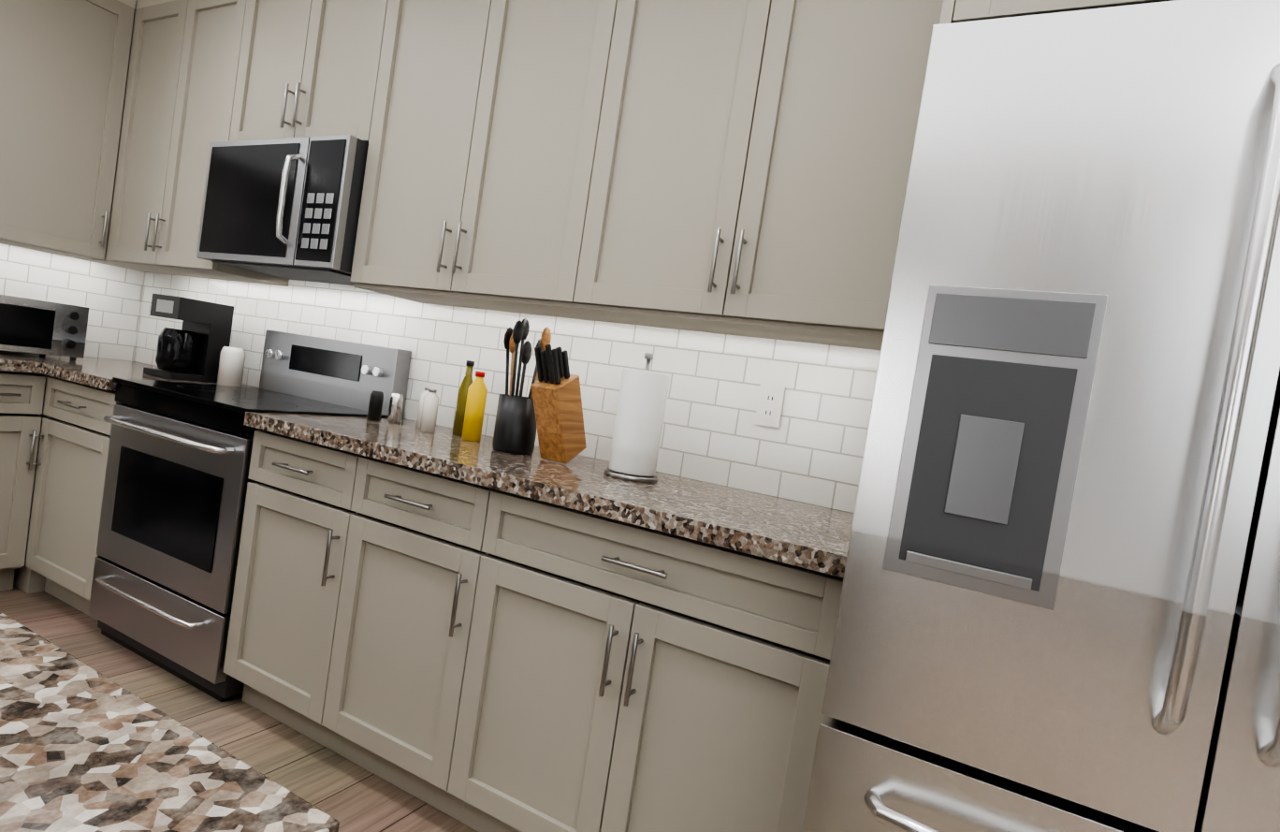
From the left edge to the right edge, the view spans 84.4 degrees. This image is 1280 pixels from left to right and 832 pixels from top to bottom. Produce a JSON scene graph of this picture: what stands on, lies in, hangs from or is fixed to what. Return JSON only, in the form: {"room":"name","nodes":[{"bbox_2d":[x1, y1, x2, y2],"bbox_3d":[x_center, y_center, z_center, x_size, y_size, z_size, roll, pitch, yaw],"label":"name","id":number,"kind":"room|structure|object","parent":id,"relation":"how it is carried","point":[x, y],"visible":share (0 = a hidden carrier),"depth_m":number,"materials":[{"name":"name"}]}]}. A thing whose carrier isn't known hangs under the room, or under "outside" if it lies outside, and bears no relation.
{"room":"kitchen","nodes":[
{"label":"kitchen","id":0,"kind":"room"},
{"bbox_2d":[0,584,478,831],"bbox_3d":[-2.166,0.904,-0.595,10.740,0.060,7.200,10,2,28],"label":"floor","id":1,"kind":"structure","parent":0,"point":[349,795],"depth_m":2.06,"materials":[{"name":"brown wood"}]},
{"bbox_2d":[0,366,33,591],"bbox_3d":[-2.681,0.221,2.745,0.659,0.880,0.370,10,2,28],"label":"base cabinet","id":2,"kind":"object","parent":1,"relation":"on","point":[15,382],"depth_m":2.70,"materials":[{"name":"beige paint"}]},
{"bbox_2d":[7,370,124,620],"bbox_3d":[-2.025,0.315,2.885,0.541,0.880,0.659,10,2,28],"label":"base cabinet","id":3,"kind":"object","parent":1,"relation":"on","point":[65,458],"depth_m":2.69,"materials":[{"name":"beige paint"}]},
{"bbox_2d":[0,351,41,370],"bbox_3d":[-2.640,-0.236,2.700,0.635,0.040,0.329,10,2,28],"label":"countertop","id":4,"kind":"structure","parent":3,"relation":"on","point":[6,360],"depth_m":2.67,"materials":[{"name":"stone"}]},
{"bbox_2d":[0,350,259,388],"bbox_3d":[-2.203,-0.183,3.013,1.120,0.040,0.635,10,2,28],"label":"countertop","id":5,"kind":"structure","parent":3,"relation":"on","point":[89,368],"depth_m":2.84,"materials":[{"name":"stone"}]},
{"bbox_2d":[0,293,89,361],"bbox_3d":[-2.599,-0.378,2.901,0.359,0.235,0.440,10,2,28],"label":"toaster oven","id":6,"kind":"object","parent":5,"relation":"on","point":[33,326],"visible":1,"depth_m":2.89,"materials":[{"name":"silver metal"}]},
{"bbox_2d":[143,293,233,382],"bbox_3d":[-1.881,-0.320,2.947,0.206,0.330,0.222,10,2,28],"label":"coffee maker","id":7,"kind":"object","parent":5,"relation":"on","point":[191,349],"visible":0.98,"depth_m":2.89,"materials":[{"name":"black plastic"}]},
{"bbox_2d":[216,346,245,386],"bbox_3d":[-1.701,-0.206,2.940,0.088,0.160,0.090,10,2,28],"label":"canister","id":8,"kind":"object","parent":5,"relation":"on","point":[231,366],"depth_m":2.90,"materials":[{"name":"white ceramic"}]},
{"bbox_2d":[0,610,339,831],"bbox_3d":[-1.321,0.372,0.471,2.084,1.162,0.890,10,2,28],"label":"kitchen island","id":9,"kind":"object","parent":1,"relation":"on","point":[84,747],"visible":1,"depth_m":0.38,"materials":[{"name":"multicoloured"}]},
{"bbox_2d":[88,329,411,701],"bbox_3d":[-1.432,0.268,2.556,0.775,1.175,0.660,10,2,28],"label":"range","id":10,"kind":"object","parent":1,"relation":"on","point":[177,479],"visible":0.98,"depth_m":2.34,"materials":[{"name":"grey metal"}]},
{"bbox_2d":[223,430,333,729],"bbox_3d":[-0.866,0.513,2.297,0.516,0.880,0.601,10,2,28],"label":"base cabinet","id":11,"kind":"object","parent":1,"relation":"on","point":[283,522],"depth_m":2.08,"materials":[{"name":"beige paint"}]},
{"bbox_2d":[295,449,460,798],"bbox_3d":[-0.489,0.577,2.095,0.583,0.880,0.601,10,2,28],"label":"base cabinet","id":12,"kind":"object","parent":1,"relation":"on","point":[387,541],"depth_m":1.88,"materials":[{"name":"beige paint"}]},
{"bbox_2d":[419,482,843,831],"bbox_3d":[0.062,0.672,1.800,0.919,0.880,0.601,10,2,28],"label":"base cabinet","id":13,"kind":"object","parent":1,"relation":"on","point":[592,674],"depth_m":1.52,"materials":[{"name":"beige paint"}]},
{"bbox_2d":[243,411,854,580],"bbox_3d":[-0.253,0.152,1.969,1.782,0.040,0.635,10,2,28],"label":"countertop","id":14,"kind":"structure","parent":13,"relation":"on","point":[808,535],"depth_m":1.70,"materials":[{"name":"stone"}]},
{"bbox_2d":[366,390,403,422],"bbox_3d":[-0.877,-0.032,2.435,0.107,0.100,0.044,8,2,-23],"label":"pepper shaker","id":15,"kind":"object","parent":14,"relation":"on","point":[376,399],"depth_m":2.42,"materials":[{"name":"silver metal"}]},
{"bbox_2d":[415,386,439,432],"bbox_3d":[-0.685,-0.018,2.305,0.047,0.140,0.048,10,2,28],"label":"canister","id":16,"kind":"object","parent":14,"relation":"on","point":[429,400],"depth_m":2.29,"materials":[{"name":"white ceramic"}]},
{"bbox_2d":[451,360,474,434],"bbox_3d":[-0.579,-0.059,2.341,0.051,0.250,0.052,10,2,28],"label":"bottle","id":17,"kind":"object","parent":14,"relation":"on","point":[469,363],"depth_m":2.33,"materials":[{"name":"green glass"}]},
{"bbox_2d":[492,318,551,454],"bbox_3d":[-0.362,-0.096,2.118,0.150,0.404,0.182,10,2,28],"label":"utensil crock","id":18,"kind":"object","parent":14,"relation":"on","point":[515,429],"visible":0.88,"depth_m":2.06,"materials":[{"name":"black ceramic"}]},
{"bbox_2d":[530,344,586,464],"bbox_3d":[-0.230,-0.031,1.994,0.090,0.322,0.221,10,2,28],"label":"knife block","id":19,"kind":"object","parent":14,"relation":"on","point":[556,391],"visible":1,"depth_m":1.96,"materials":[{"name":"brown wood"}]},
{"bbox_2d":[603,352,669,482],"bbox_3d":[0.000,-0.001,1.919,0.150,0.340,0.150,10,2,28],"label":"paper towel","id":20,"kind":"object","parent":14,"relation":"on","point":[638,424],"visible":1,"depth_m":1.86,"materials":[{"name":"white paper"}]},
{"bbox_2d":[801,0,1279,831],"bbox_3d":[0.885,0.359,1.196,0.920,1.774,0.902,10,2,28],"label":"fridge","id":21,"kind":"object","parent":1,"relation":"on","point":[1060,603],"visible":1,"depth_m":0.93,"materials":[{"name":"grey metal"}]},
{"bbox_2d":[0,0,950,351],"bbox_3d":[-0.970,-1.115,2.267,3.688,1.328,0.868,10,2,28],"label":"cabinet","id":22,"kind":"object","parent":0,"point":[702,202],"depth_m":2.06,"materials":[{"name":"beige paint"}]},
{"bbox_2d":[196,134,368,285],"bbox_3d":[-1.225,-0.743,2.619,0.767,0.440,0.449,10,2,28],"label":"over-the-range microwave","id":23,"kind":"object","parent":22,"relation":"attached to","point":[288,208],"visible":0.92,"depth_m":2.42,"materials":[{"name":"grey metal"}]},
{"bbox_2d":[754,383,785,427],"bbox_3d":[0.366,-0.029,1.993,0.072,0.116,0.008,10,2,28],"label":"outlet","id":24,"kind":"object","parent":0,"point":[769,405],"visible":1,"depth_m":1.99,"materials":[{"name":"white plastic"}]},
{"bbox_2d":[946,0,1175,23],"bbox_3d":[1.163,-1.013,1.276,0.986,0.818,0.621,10,2,28],"label":"upper cabinet","id":25,"kind":"object","parent":0,"relation":"attached to","point":[960,10],"depth_m":1.19,"materials":[{"name":"beige paint"}]}
]}

